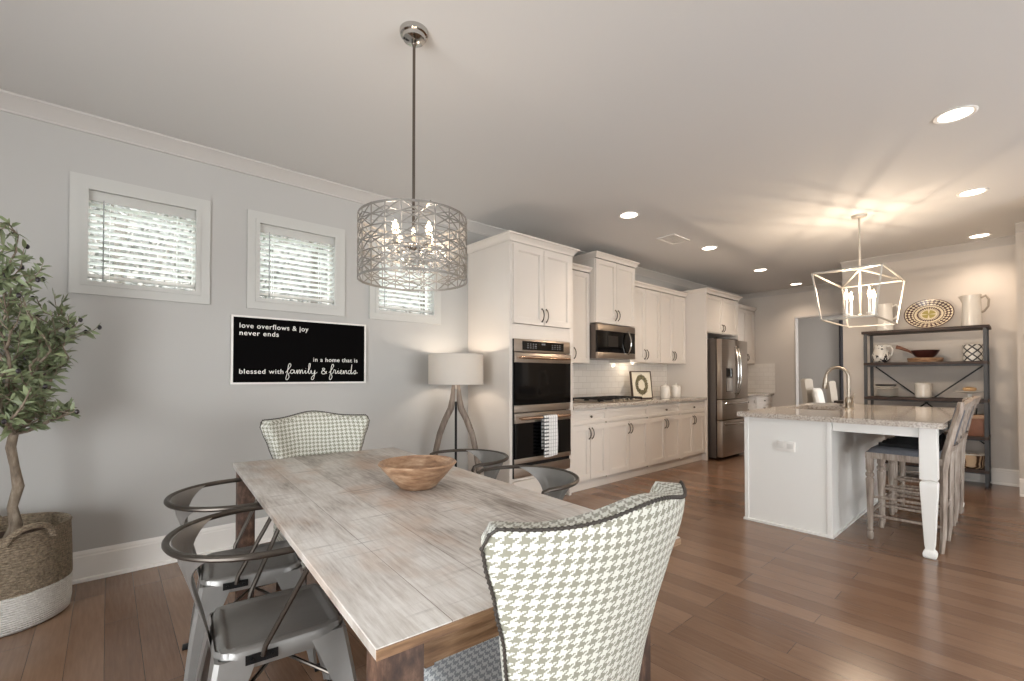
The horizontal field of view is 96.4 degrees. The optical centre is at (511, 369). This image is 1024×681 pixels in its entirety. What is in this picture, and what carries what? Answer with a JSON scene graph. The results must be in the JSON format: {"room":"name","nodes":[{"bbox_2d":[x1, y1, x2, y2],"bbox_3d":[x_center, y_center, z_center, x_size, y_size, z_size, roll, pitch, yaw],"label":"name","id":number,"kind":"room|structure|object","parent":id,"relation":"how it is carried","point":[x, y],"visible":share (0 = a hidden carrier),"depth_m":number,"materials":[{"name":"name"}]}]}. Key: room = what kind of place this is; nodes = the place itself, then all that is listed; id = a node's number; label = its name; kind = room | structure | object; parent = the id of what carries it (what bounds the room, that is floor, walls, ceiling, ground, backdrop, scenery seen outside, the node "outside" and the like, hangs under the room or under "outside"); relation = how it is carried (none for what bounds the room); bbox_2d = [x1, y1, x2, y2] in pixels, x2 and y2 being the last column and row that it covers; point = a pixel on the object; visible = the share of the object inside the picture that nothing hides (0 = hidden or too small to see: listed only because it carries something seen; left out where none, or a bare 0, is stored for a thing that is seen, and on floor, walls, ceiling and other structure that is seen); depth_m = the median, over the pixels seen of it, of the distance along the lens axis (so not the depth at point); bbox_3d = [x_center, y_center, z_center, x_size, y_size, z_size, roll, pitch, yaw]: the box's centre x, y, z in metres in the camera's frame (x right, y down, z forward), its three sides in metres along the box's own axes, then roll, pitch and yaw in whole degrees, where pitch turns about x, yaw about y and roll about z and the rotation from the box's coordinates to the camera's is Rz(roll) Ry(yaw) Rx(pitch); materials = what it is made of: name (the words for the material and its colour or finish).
{"room":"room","nodes":[
{"label":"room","id":0,"kind":"room"},
{"bbox_2d":[0,111,693,551],"bbox_3d":[1.516,-0.067,6.446,15.600,2.770,0.160,1,-1,-41],"label":"wall","id":1,"kind":"structure","parent":0,"point":[161,414],"depth_m":3.02,"materials":[{"name":"grey paint"}]},
{"bbox_2d":[68,171,210,304],"bbox_3d":[-2.389,-0.805,2.978,0.700,0.716,0.152,1,-1,-41],"label":"window","id":2,"kind":"structure","parent":1,"relation":"in","point":[79,282],"depth_m":2.94,"materials":[{"name":"grey paint"}]},
{"bbox_2d":[88,190,195,288],"bbox_3d":[-2.380,-0.814,2.967,0.548,0.554,0.064,1,-1,-41],"label":"blind","id":3,"kind":"object","parent":2,"relation":"attached to","point":[96,196],"visible":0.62,"depth_m":2.95,"materials":[{"name":"grey paint"}]},
{"bbox_2d":[72,516,273,584],"bbox_3d":[-2.265,1.175,2.966,4.850,0.180,0.028,1,-1,-41],"label":"baseboard","id":4,"kind":"structure","parent":1,"relation":"attached to","point":[107,561],"depth_m":2.89,"materials":[{"name":"white paint"}]},
{"bbox_2d":[246,209,344,315],"bbox_3d":[-1.691,-0.795,3.594,0.711,0.716,0.152,1,-1,-41],"label":"window","id":5,"kind":"structure","parent":1,"relation":"in","point":[254,300],"depth_m":3.58,"materials":[{"name":"grey paint"}]},
{"bbox_2d":[260,224,333,302],"bbox_3d":[-1.681,-0.805,3.583,0.559,0.554,0.064,1,-1,-41],"label":"blind","id":6,"kind":"object","parent":5,"relation":"attached to","point":[268,229],"visible":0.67,"depth_m":3.57,"materials":[{"name":"grey paint"}]},
{"bbox_2d":[230,314,365,383],"bbox_3d":[-1.615,-0.134,3.560,0.989,0.494,0.025,1,-1,-41],"label":"wall sign","id":7,"kind":"object","parent":1,"relation":"attached to","point":[263,350],"visible":1,"depth_m":3.51,"materials":[{"name":"black"}]},
{"bbox_2d":[0,89,738,295],"bbox_3d":[0.153,-1.430,5.101,11.250,0.085,0.085,1,-1,-41],"label":"trim","id":8,"kind":"structure","parent":1,"relation":"attached to","point":[10,102],"depth_m":3.13,"materials":[{"name":"grey paint"}]},
{"bbox_2d":[369,236,440,324],"bbox_3d":[-0.994,-0.786,4.208,0.716,0.716,0.152,1,-1,-41],"label":"window","id":9,"kind":"structure","parent":1,"relation":"in","point":[375,312],"depth_m":4.20,"materials":[{"name":"grey paint"}]},
{"bbox_2d":[379,249,431,312],"bbox_3d":[-0.985,-0.800,4.198,0.564,0.544,0.064,1,-1,-41],"label":"blind","id":10,"kind":"object","parent":9,"relation":"attached to","point":[380,250],"visible":0.37,"depth_m":4.19,"materials":[{"name":"grey paint"}]},
{"bbox_2d":[572,262,592,363],"bbox_3d":[0.573,-0.630,5.268,0.661,1.120,0.371,1,-1,-41],"label":"upper cabinet","id":11,"kind":"object","parent":1,"relation":"attached to","point":[581,292],"visible":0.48,"depth_m":5.29,"materials":[{"name":"white paint"}]},
{"bbox_2d":[572,250,639,326],"bbox_3d":[1.151,-0.948,5.723,0.882,0.820,0.461,1,-1,-41],"label":"upper cabinet","id":12,"kind":"object","parent":1,"relation":"attached to","point":[611,278],"visible":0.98,"depth_m":5.52,"materials":[{"name":"white paint"}]},
{"bbox_2d":[590,323,634,359],"bbox_3d":[1.155,-0.324,5.681,0.758,0.400,0.492,1,-1,-41],"label":"microwave","id":13,"kind":"object","parent":12,"relation":"attached to","point":[607,342],"visible":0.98,"depth_m":5.48,"materials":[{"name":"grey metal"}]},
{"bbox_2d":[573,360,666,399],"bbox_3d":[1.301,-0.043,6.142,2.924,0.888,0.012,1,-1,-41],"label":"tiled wall","id":14,"kind":"structure","parent":1,"relation":"attached to","point":[594,378],"depth_m":6.12,"materials":[{"name":"white tile"}]},
{"bbox_2d":[609,280,662,363],"bbox_3d":[1.700,-0.615,6.262,0.738,1.060,0.371,1,-1,-41],"label":"upper cabinet","id":15,"kind":"object","parent":1,"relation":"attached to","point":[647,296],"visible":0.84,"depth_m":6.17,"materials":[{"name":"white paint"}]},
{"bbox_2d":[646,287,687,363],"bbox_3d":[2.247,-0.608,6.744,0.716,1.060,0.371,1,-1,-41],"label":"upper cabinet","id":16,"kind":"object","parent":1,"relation":"attached to","point":[672,302],"visible":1,"depth_m":6.62,"materials":[{"name":"white paint"}]},
{"bbox_2d":[739,304,756,363],"bbox_3d":[3.909,-0.625,8.211,1.468,1.040,0.371,1,-1,-41],"label":"upper cabinet","id":17,"kind":"object","parent":1,"relation":"attached to","point":[746,313],"visible":0.34,"depth_m":8.42,"materials":[{"name":"white paint"}]},
{"bbox_2d":[0,0,1023,294],"bbox_3d":[4.016,-1.545,3.634,15.600,0.100,7.700,1,-1,-41],"label":"ceiling","id":18,"kind":"structure","parent":0,"point":[756,131],"depth_m":2.61,"materials":[{"name":"grey paint"}]},
{"bbox_2d":[357,21,466,291],"bbox_3d":[-0.441,-0.954,2.053,0.478,1.130,0.478,1,-1,-41],"label":"drum pendant","id":19,"kind":"object","parent":18,"relation":"hanging from","point":[414,34],"visible":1,"depth_m":1.95,"materials":[{"name":"silver metal"}]},
{"bbox_2d":[619,211,639,218],"bbox_3d":[1.126,-1.479,4.407,0.196,0.008,0.196,1,-1,-41],"label":"recessed light","id":20,"kind":"object","parent":18,"relation":"in","point":[631,214],"visible":1,"depth_m":4.41,"materials":[{"name":"white paint"}]},
{"bbox_2d":[656,234,689,244],"bbox_3d":[1.825,-1.466,5.180,0.340,0.010,0.220,1,-1,-41],"label":"ceiling vent","id":21,"kind":"object","parent":18,"relation":"in","point":[670,240],"visible":1,"depth_m":5.17,"materials":[{"name":"white metal"}]},
{"bbox_2d":[700,246,717,250],"bbox_3d":[2.386,-1.462,5.542,0.196,0.008,0.196,1,-1,-41],"label":"recessed light","id":22,"kind":"object","parent":18,"relation":"in","point":[706,248],"visible":1,"depth_m":5.55,"materials":[{"name":"beige"}]},
{"bbox_2d":[753,268,767,271],"bbox_3d":[3.627,-1.445,6.689,0.196,0.008,0.196,1,-1,-41],"label":"recessed light","id":23,"kind":"object","parent":18,"relation":"in","point":[761,269],"visible":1,"depth_m":6.70,"materials":[{"name":"beige"}]},
{"bbox_2d":[811,213,904,327],"bbox_3d":[3.350,-0.965,4.411,1.042,1.036,0.526,1,-1,-41],"label":"lantern pendant","id":24,"kind":"object","parent":18,"relation":"hanging from","point":[859,216],"visible":1,"depth_m":4.40,"materials":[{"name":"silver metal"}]},
{"bbox_2d":[933,105,978,123],"bbox_3d":[2.627,-1.505,2.714,0.196,0.008,0.196,1,-1,-41],"label":"recessed light","id":25,"kind":"object","parent":18,"relation":"in","point":[955,114],"visible":1,"depth_m":2.71,"materials":[{"name":"beige"}]},
{"bbox_2d":[956,187,988,196],"bbox_3d":[3.882,-1.488,3.861,0.196,0.008,0.196,1,-1,-41],"label":"recessed light","id":26,"kind":"object","parent":18,"relation":"in","point":[976,191],"visible":1,"depth_m":3.86,"materials":[{"name":"beige"}]},
{"bbox_2d":[967,233,991,238],"bbox_3d":[5.161,-1.469,5.056,0.196,0.008,0.196,1,-1,-41],"label":"recessed light","id":27,"kind":"object","parent":18,"relation":"in","point":[981,235],"visible":1,"depth_m":5.04,"materials":[{"name":"beige"}]},
{"bbox_2d":[0,452,1023,680],"bbox_3d":[4.016,1.325,3.590,15.600,0.100,7.700,1,-1,-41],"label":"floor","id":28,"kind":"structure","parent":0,"point":[739,598],"depth_m":2.41,"materials":[{"name":"brown wood"}]},
{"bbox_2d":[0,512,72,637],"bbox_3d":[-2.548,0.998,2.291,0.508,0.514,0.508,0,-1,-20],"label":"seagrass basket","id":29,"kind":"object","parent":28,"relation":"on","point":[36,568],"visible":0.98,"depth_m":2.22,"materials":[{"name":"beige wicker"}]},
{"bbox_2d":[0,215,101,538],"bbox_3d":[-2.498,0.072,2.285,0.690,1.605,0.647,-1,-1,35],"label":"tree","id":30,"kind":"object","parent":29,"relation":"in","point":[30,397],"visible":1,"depth_m":2.27,"materials":[{"name":"green plant"}]},
{"bbox_2d":[163,478,319,680],"bbox_3d":[-1.155,0.884,1.974,0.561,0.732,0.555,1,-1,-32],"label":"armchair","id":31,"kind":"object","parent":28,"relation":"on","point":[215,582],"visible":0.64,"depth_m":1.85,"materials":[{"name":"grey metal"}]},
{"bbox_2d":[161,505,356,680],"bbox_3d":[-0.809,0.877,1.511,0.561,0.732,0.555,1,-1,-35],"label":"armchair","id":32,"kind":"object","parent":28,"relation":"on","point":[241,636],"visible":0.97,"depth_m":1.45,"materials":[{"name":"grey metal"}]},
{"bbox_2d":[259,410,369,589],"bbox_3d":[-1.031,0.759,2.572,0.628,1.011,0.698,1,-1,-38],"label":"upholstered chair","id":33,"kind":"object","parent":28,"relation":"on","point":[306,433],"visible":0.38,"depth_m":2.74,"materials":[{"name":"fabric"}]},
{"bbox_2d":[428,353,483,474],"bbox_3d":[-0.506,0.576,4.133,0.500,1.417,0.500,1,-1,-41],"label":"floor lamp","id":34,"kind":"object","parent":28,"relation":"on","point":[454,369],"visible":0.91,"depth_m":3.98,"materials":[{"name":"white fabric"}]},
{"bbox_2d":[232,447,680,680],"bbox_3d":[-0.498,0.868,1.861,0.892,0.760,2.075,1,-1,-37],"label":"dining table","id":35,"kind":"object","parent":28,"relation":"on","point":[404,570],"visible":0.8,"depth_m":1.29,"materials":[{"name":"brown wood"}]},
{"bbox_2d":[378,455,456,490],"bbox_3d":[-0.390,0.435,1.896,0.320,0.106,0.320,1,-1,-41],"label":"wooden bowl","id":36,"kind":"object","parent":35,"relation":"on","point":[410,472],"visible":1,"depth_m":1.83,"materials":[{"name":"brown wood"}]},
{"bbox_2d":[429,449,508,478],"bbox_3d":[-0.300,0.897,2.800,0.561,0.732,0.555,1,-1,-37],"label":"armchair","id":37,"kind":"object","parent":28,"relation":"on","point":[488,458],"visible":0.16,"depth_m":2.97,"materials":[{"name":"grey metal"}]},
{"bbox_2d":[467,230,579,495],"bbox_3d":[0.108,0.030,4.631,0.960,2.520,0.694,1,-1,-41],"label":"tall cabinet","id":38,"kind":"object","parent":28,"relation":"on","point":[520,286],"visible":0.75,"depth_m":4.34,"materials":[{"name":"white paint"}]},
{"bbox_2d":[512,338,570,478],"bbox_3d":[0.127,0.364,4.587,0.768,1.272,0.681,1,-1,-41],"label":"double oven","id":39,"kind":"object","parent":38,"relation":"in","point":[541,369],"visible":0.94,"depth_m":4.33,"materials":[{"name":"grey metal"}]},
{"bbox_2d":[541,414,557,456],"bbox_3d":[0.358,0.630,4.350,0.193,0.394,0.042,1,-1,-41],"label":"dish towel","id":40,"kind":"object","parent":39,"relation":"hanging from","point":[549,424],"visible":0.99,"depth_m":4.32,"materials":[{"name":"white fabric"}]},
{"bbox_2d":[477,465,579,499],"bbox_3d":[0.048,0.888,2.240,0.561,0.732,0.555,1,-1,-37],"label":"armchair","id":41,"kind":"object","parent":28,"relation":"on","point":[554,482],"visible":0.16,"depth_m":2.41,"materials":[{"name":"grey metal"}]},
{"bbox_2d":[424,480,686,680],"bbox_3d":[0.054,0.740,1.101,0.592,1.003,0.698,1,-1,-38],"label":"upholstered chair","id":42,"kind":"object","parent":28,"relation":"on","point":[574,598],"visible":0.98,"depth_m":0.82,"materials":[{"name":"fabric"}]},
{"bbox_2d":[424,636,501,680],"bbox_3d":[-0.007,0.795,1.177,0.510,0.085,0.500,1,-1,-38],"label":"seat cushion","id":43,"kind":"object","parent":42,"relation":"on","point":[482,661],"depth_m":1.16,"materials":[{"name":"fabric"}]},
{"bbox_2d":[571,407,607,492],"bbox_3d":[0.651,0.862,5.119,0.613,0.872,0.646,1,-1,-41],"label":"base cabinet","id":44,"kind":"object","parent":28,"relation":"on","point":[590,426],"visible":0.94,"depth_m":4.91,"materials":[{"name":"white paint"}]},
{"bbox_2d":[573,396,706,409],"bbox_3d":[1.513,0.417,5.895,2.923,0.038,0.648,1,-1,-41],"label":"countertop","id":45,"kind":"structure","parent":44,"relation":"on","point":[655,400],"depth_m":5.50,"materials":[{"name":"stone"}]},
{"bbox_2d":[573,396,645,402],"bbox_3d":[1.196,0.369,5.638,0.880,0.049,0.480,1,-1,-41],"label":"gas cooktop","id":46,"kind":"object","parent":45,"relation":"in","point":[597,399],"visible":0.98,"depth_m":5.53,"materials":[{"name":"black metal"}]},
{"bbox_2d":[629,371,652,398],"bbox_3d":[1.768,0.216,6.263,0.330,0.376,0.086,0,-1,-21],"label":"framed picture","id":47,"kind":"object","parent":45,"relation":"on","point":[640,381],"visible":0.86,"depth_m":6.25,"materials":[{"name":"brown paper"}]},
{"bbox_2d":[660,383,669,397],"bbox_3d":[2.162,0.303,6.464,0.131,0.207,0.131,1,-1,-41],"label":"canister","id":48,"kind":"object","parent":45,"relation":"on","point":[664,389],"visible":0.97,"depth_m":6.41,"materials":[{"name":"white ceramic"}]},
{"bbox_2d":[671,383,680,396],"bbox_3d":[2.387,0.306,6.662,0.131,0.207,0.131,1,-1,-41],"label":"canister","id":49,"kind":"object","parent":45,"relation":"on","point":[675,389],"visible":0.93,"depth_m":6.61,"materials":[{"name":"white ceramic"}]},
{"bbox_2d":[604,404,648,483],"bbox_3d":[1.192,0.869,5.596,0.830,0.872,0.646,1,-1,-41],"label":"base cabinet","id":50,"kind":"object","parent":28,"relation":"on","point":[628,426],"visible":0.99,"depth_m":5.37,"materials":[{"name":"white paint"}]},
{"bbox_2d":[645,402,680,473],"bbox_3d":[1.796,0.877,6.129,0.780,0.872,0.646,1,-1,-41],"label":"base cabinet","id":51,"kind":"object","parent":28,"relation":"on","point":[664,418],"visible":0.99,"depth_m":5.90,"materials":[{"name":"white paint"}]},
{"bbox_2d":[677,400,705,465],"bbox_3d":[2.351,0.885,6.619,0.700,0.872,0.646,1,-1,-41],"label":"base cabinet","id":52,"kind":"object","parent":28,"relation":"on","point":[693,445],"visible":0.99,"depth_m":6.40,"materials":[{"name":"white paint"}]},
{"bbox_2d":[667,287,742,459],"bbox_3d":[3.041,0.082,7.225,1.208,2.495,0.683,1,-1,-41],"label":"tall cabinet","id":53,"kind":"object","parent":28,"relation":"on","point":[710,313],"visible":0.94,"depth_m":6.81,"materials":[{"name":"white paint"}]},
{"bbox_2d":[707,337,747,457],"bbox_3d":[3.118,0.418,7.117,0.900,1.760,0.844,1,-1,-41],"label":"refrigerator","id":54,"kind":"object","parent":28,"relation":"on","point":[727,380],"visible":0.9,"depth_m":6.70,"materials":[{"name":"grey metal"}]},
{"bbox_2d":[747,395,771,409],"bbox_3d":[4.002,0.907,8.075,1.458,0.872,0.646,1,-1,-41],"label":"base cabinet","id":55,"kind":"object","parent":28,"relation":"on","point":[756,402],"visible":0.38,"depth_m":7.97,"materials":[{"name":"white paint"}]},
{"bbox_2d":[748,392,773,396],"bbox_3d":[4.004,0.450,8.092,1.476,0.038,0.648,1,-1,-41],"label":"countertop","id":56,"kind":"structure","parent":55,"relation":"on","point":[750,394],"depth_m":8.09,"materials":[{"name":"stone"}]},
{"bbox_2d":[800,379,813,403],"bbox_3d":[5.704,0.761,8.413,0.480,1.173,0.567,1,-1,-41],"label":"chair","id":57,"kind":"object","parent":28,"relation":"on","point":[807,387],"visible":0.38,"depth_m":8.47,"materials":[{"name":"beige fabric"}]},
{"bbox_2d":[812,388,824,402],"bbox_3d":[5.666,0.548,8.459,0.400,0.394,0.151,1,-1,-41],"label":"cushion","id":58,"kind":"object","parent":57,"relation":"on","point":[817,393],"visible":0.73,"depth_m":8.35,"materials":[{"name":"white fabric"}]},
{"bbox_2d":[826,381,837,402],"bbox_3d":[6.570,0.796,9.017,0.480,1.122,0.567,1,-1,-41],"label":"chair","id":59,"kind":"object","parent":28,"relation":"on","point":[831,391],"visible":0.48,"depth_m":9.08,"materials":[{"name":"beige fabric"}]},
{"bbox_2d":[834,399,843,403],"bbox_3d":[6.967,0.975,8.867,1.800,0.760,0.800,1,-1,-41],"label":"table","id":60,"kind":"object","parent":28,"relation":"on","point":[835,401],"visible":0.16,"depth_m":8.55,"materials":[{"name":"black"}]},
{"bbox_2d":[839,320,843,403],"bbox_3d":[7.506,0.128,10.089,0.068,2.450,0.500,1,-1,-41],"label":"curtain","id":61,"kind":"object","parent":28,"relation":"on","point":[841,387],"visible":0.06,"depth_m":10.23,"materials":[{"name":"grey fabric"}]},
{"bbox_2d":[744,417,963,559],"bbox_3d":[3.108,0.845,4.099,1.943,0.874,1.223,1,-1,-41],"label":"kitchen island","id":62,"kind":"object","parent":28,"relation":"on","point":[809,477],"visible":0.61,"depth_m":3.63,"materials":[{"name":"white paint"}]},
{"bbox_2d":[777,440,794,451],"bbox_3d":[2.201,0.621,3.680,0.019,0.080,0.130,1,-1,-41],"label":"outlet","id":63,"kind":"object","parent":62,"relation":"attached to","point":[782,445],"depth_m":3.67,"materials":[{"name":"white paint"}]},
{"bbox_2d":[737,403,954,428],"bbox_3d":[3.131,0.388,4.121,2.085,0.038,1.290,1,-1,-41],"label":"island countertop","id":64,"kind":"structure","parent":62,"relation":"on","point":[883,415],"depth_m":3.70,"materials":[{"name":"stone"}]},
{"bbox_2d":[822,366,854,409],"bbox_3d":[3.024,0.171,4.248,0.121,0.398,0.235,1,-1,-41],"label":"faucet","id":65,"kind":"object","parent":64,"relation":"on","point":[848,400],"visible":1,"depth_m":4.17,"materials":[{"name":"silver metal"}]},
{"bbox_2d":[865,400,972,553],"bbox_3d":[3.002,0.747,3.373,0.440,1.051,0.569,1,-1,-41],"label":"counter stool","id":66,"kind":"object","parent":28,"relation":"on","point":[947,455],"visible":0.8,"depth_m":3.35,"materials":[{"name":"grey wood"}]},
{"bbox_2d":[866,445,941,458],"bbox_3d":[2.954,0.601,3.430,0.414,0.046,0.410,1,-1,-41],"label":"cushion","id":67,"kind":"object","parent":66,"relation":"on","point":[879,451],"depth_m":3.33,"materials":[{"name":"fabric"}]},
{"bbox_2d":[878,432,945,450],"bbox_3d":[2.996,0.512,3.429,0.340,0.129,0.340,1,-1,-41],"label":"cushion","id":68,"kind":"object","parent":66,"relation":"on","point":[907,442],"visible":0.58,"depth_m":3.35,"materials":[{"name":"black fabric"}]},
{"bbox_2d":[861,324,991,489],"bbox_3d":[4.903,0.415,5.450,0.397,1.775,1.115,1,-1,-41],"label":"open shelf","id":69,"kind":"object","parent":28,"relation":"on","point":[986,470],"visible":0.7,"depth_m":5.24,"materials":[{"name":"grey metal"}]},
{"bbox_2d":[872,345,893,362],"bbox_3d":[4.638,-0.188,5.748,0.194,0.221,0.194,0,-1,21],"label":"pitcher","id":70,"kind":"object","parent":69,"relation":"on","point":[880,354],"visible":0.98,"depth_m":5.69,"materials":[{"name":"white ceramic"}]},
{"bbox_2d":[874,388,897,396],"bbox_3d":[4.665,0.291,5.712,0.240,0.102,0.240,1,-1,-41],"label":"plate stack","id":71,"kind":"object","parent":69,"relation":"on","point":[882,392],"visible":1,"depth_m":5.64,"materials":[{"name":"white ceramic"}]},
{"bbox_2d":[875,384,896,387],"bbox_3d":[4.665,0.213,5.713,0.210,0.045,0.210,1,-1,-41],"label":"dish","id":72,"kind":"object","parent":71,"relation":"on","point":[878,385],"visible":1,"depth_m":5.66,"materials":[{"name":"ceramic"}]},
{"bbox_2d":[877,303,898,330],"bbox_3d":[4.669,-0.639,5.708,0.180,0.341,0.195,0,-1,-18],"label":"pitcher","id":73,"kind":"object","parent":69,"relation":"on","point":[883,310],"visible":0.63,"depth_m":5.66,"materials":[{"name":"white ceramic"}]},
{"bbox_2d":[915,382,931,397],"bbox_3d":[4.897,0.248,5.450,0.157,0.180,0.157,1,-1,-41],"label":"crock","id":74,"kind":"object","parent":69,"relation":"on","point":[922,389],"visible":0.99,"depth_m":5.39,"materials":[{"name":"white ceramic"}]},
{"bbox_2d":[907,357,943,361],"bbox_3d":[4.902,-0.107,5.434,0.330,0.050,0.330,1,-1,-41],"label":"round board","id":75,"kind":"object","parent":69,"relation":"on","point":[928,359],"visible":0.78,"depth_m":5.31,"materials":[{"name":"brown wood"}]},
{"bbox_2d":[896,345,939,357],"bbox_3d":[4.857,-0.214,5.488,0.262,0.163,0.401,1,-1,-41],"label":"bowl","id":76,"kind":"object","parent":75,"relation":"on","point":[917,353],"visible":0.91,"depth_m":5.38,"materials":[{"name":"red wood"}]},
{"bbox_2d":[904,299,954,327],"bbox_3d":[4.958,-0.662,5.451,0.117,0.356,0.450,1,-1,-42],"label":"oval platter","id":77,"kind":"object","parent":69,"relation":"on","point":[927,313],"visible":0.99,"depth_m":5.46,"materials":[{"name":"multicoloured ceramic"}]},
{"bbox_2d":[954,391,983,398],"bbox_3d":[5.147,0.289,5.151,0.260,0.088,0.260,1,-1,-41],"label":"cake stand","id":78,"kind":"object","parent":69,"relation":"on","point":[969,393],"visible":0.78,"depth_m":5.12,"materials":[{"name":"white ceramic"}]},
{"bbox_2d":[962,387,976,390],"bbox_3d":[5.147,0.225,5.152,0.116,0.052,0.116,1,-1,-41],"label":"round loaf","id":79,"kind":"object","parent":78,"relation":"on","point":[964,388],"visible":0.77,"depth_m":5.12,"materials":[{"name":"orange food"}]},
{"bbox_2d":[962,344,982,360],"bbox_3d":[5.175,-0.181,5.142,0.164,0.188,0.164,1,-1,-41],"label":"pot","id":80,"kind":"object","parent":69,"relation":"on","point":[971,352],"visible":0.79,"depth_m":5.08,"materials":[{"name":"ceramic"}]},
{"bbox_2d":[958,294,989,325],"bbox_3d":[5.191,-0.654,5.147,0.203,0.354,0.188,0,-1,19],"label":"pitcher","id":81,"kind":"object","parent":69,"relation":"on","point":[972,311],"visible":0.88,"depth_m":5.10,"materials":[{"name":"white ceramic"}]},
{"bbox_2d":[965,451,984,468],"bbox_3d":[5.131,1.017,5.112,0.222,0.162,0.222,1,-1,-41],"label":"basket","id":82,"kind":"object","parent":69,"relation":"on","point":[973,460],"visible":0.7,"depth_m":5.03,"materials":[{"name":"beige wicker"}]},
{"bbox_2d":[968,408,983,436],"bbox_3d":[5.145,0.580,5.104,0.208,0.315,0.178,1,-1,-41],"label":"box","id":83,"kind":"object","parent":69,"relation":"on","point":[976,428],"visible":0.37,"depth_m":5.01,"materials":[{"name":"beige"}]},
{"bbox_2d":[884,398,975,525],"bbox_3d":[3.368,0.752,3.714,0.440,1.051,0.569,1,-1,-41],"label":"counter stool","id":84,"kind":"object","parent":28,"relation":"on","point":[891,465],"visible":0.2,"depth_m":3.71,"materials":[{"name":"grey wood"}]},
{"bbox_2d":[894,396,980,522],"bbox_3d":[3.751,0.757,4.051,0.440,1.051,0.569,1,-1,-41],"label":"counter stool","id":85,"kind":"object","parent":28,"relation":"on","point":[902,470],"visible":0.28,"depth_m":4.05,"materials":[{"name":"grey wood"}]},
{"bbox_2d":[1015,232,1023,478],"bbox_3d":[5.434,-0.092,4.816,0.580,2.770,0.150,1,-1,-41],"label":"wall pier","id":86,"kind":"object","parent":28,"relation":"on","point":[1019,237],"visible":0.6,"depth_m":4.67,"materials":[{"name":"beige paint"}]},
{"bbox_2d":[738,288,842,407],"bbox_3d":[5.702,-0.053,7.399,0.140,2.770,3.950,1,-1,-41],"label":"wall","id":87,"kind":"structure","parent":0,"point":[774,316],"depth_m":8.23,"materials":[{"name":"beige paint"}]},
{"bbox_2d":[747,363,774,392],"bbox_3d":[4.560,0.169,8.576,0.012,0.538,0.670,1,-1,-41],"label":"tiled wall","id":88,"kind":"structure","parent":87,"relation":"attached to","point":[761,377],"depth_m":8.49,"materials":[{"name":"white tile"}]},
{"bbox_2d":[739,282,841,299],"bbox_3d":[5.618,-1.396,7.345,0.085,0.085,3.950,1,-1,-41],"label":"trim","id":89,"kind":"structure","parent":87,"relation":"attached to","point":[828,285],"depth_m":8.12,"materials":[{"name":"grey paint"}]},
{"bbox_2d":[794,313,842,404],"bbox_3d":[5.294,0.204,7.859,0.150,2.270,0.745,1,-1,-41],"label":"trim","id":90,"kind":"structure","parent":87,"relation":"attached to","point":[796,362],"depth_m":8.10,"materials":[{"name":"grey paint"}]},
{"bbox_2d":[798,315,842,403],"bbox_3d":[8.162,-0.020,9.569,0.100,2.770,3.950,1,-1,-41],"label":"wall","id":91,"kind":"structure","parent":0,"point":[818,341],"depth_m":10.66,"materials":[{"name":"grey paint"}]},
{"bbox_2d":[842,244,1018,469],"bbox_3d":[5.221,-0.080,5.602,0.140,2.770,1.910,1,-1,-41],"label":"wall","id":92,"kind":"structure","parent":0,"point":[991,272],"depth_m":5.47,"materials":[{"name":"beige paint"}]},
{"bbox_2d":[840,235,1015,268],"bbox_3d":[5.087,-1.423,5.604,0.085,0.085,1.760,1,-1,-41],"label":"trim","id":93,"kind":"structure","parent":92,"relation":"attached to","point":[1008,240],"depth_m":5.55,"materials":[{"name":"grey paint"}]},
{"bbox_2d":[885,464,1019,486],"bbox_3d":[5.059,1.216,5.639,0.028,0.180,1.610,1,-1,-41],"label":"baseboard","id":94,"kind":"structure","parent":92,"relation":"attached to","point":[1008,477],"depth_m":5.16,"materials":[{"name":"white paint"}]},
{"bbox_3d":[5.132,-0.099,4.350,1.650,2.770,0.150,1,-1,-41],"label":"wall","id":95,"kind":"structure","parent":0,"visible":0},
{"bbox_2d":[1015,222,1023,232],"bbox_3d":[5.185,-1.438,4.617,0.085,0.085,0.150,1,-1,-41],"label":"trim","id":96,"kind":"structure","parent":95,"relation":"attached to","point":[1019,227],"depth_m":4.65,"materials":[{"name":"grey paint"}]},
{"bbox_2d":[1019,478,1023,496],"bbox_3d":[5.206,1.200,4.596,0.028,0.180,0.150,1,-1,-41],"label":"baseboard","id":97,"kind":"structure","parent":95,"relation":"attached to","point":[1021,480],"depth_m":4.64,"materials":[{"name":"white paint"}]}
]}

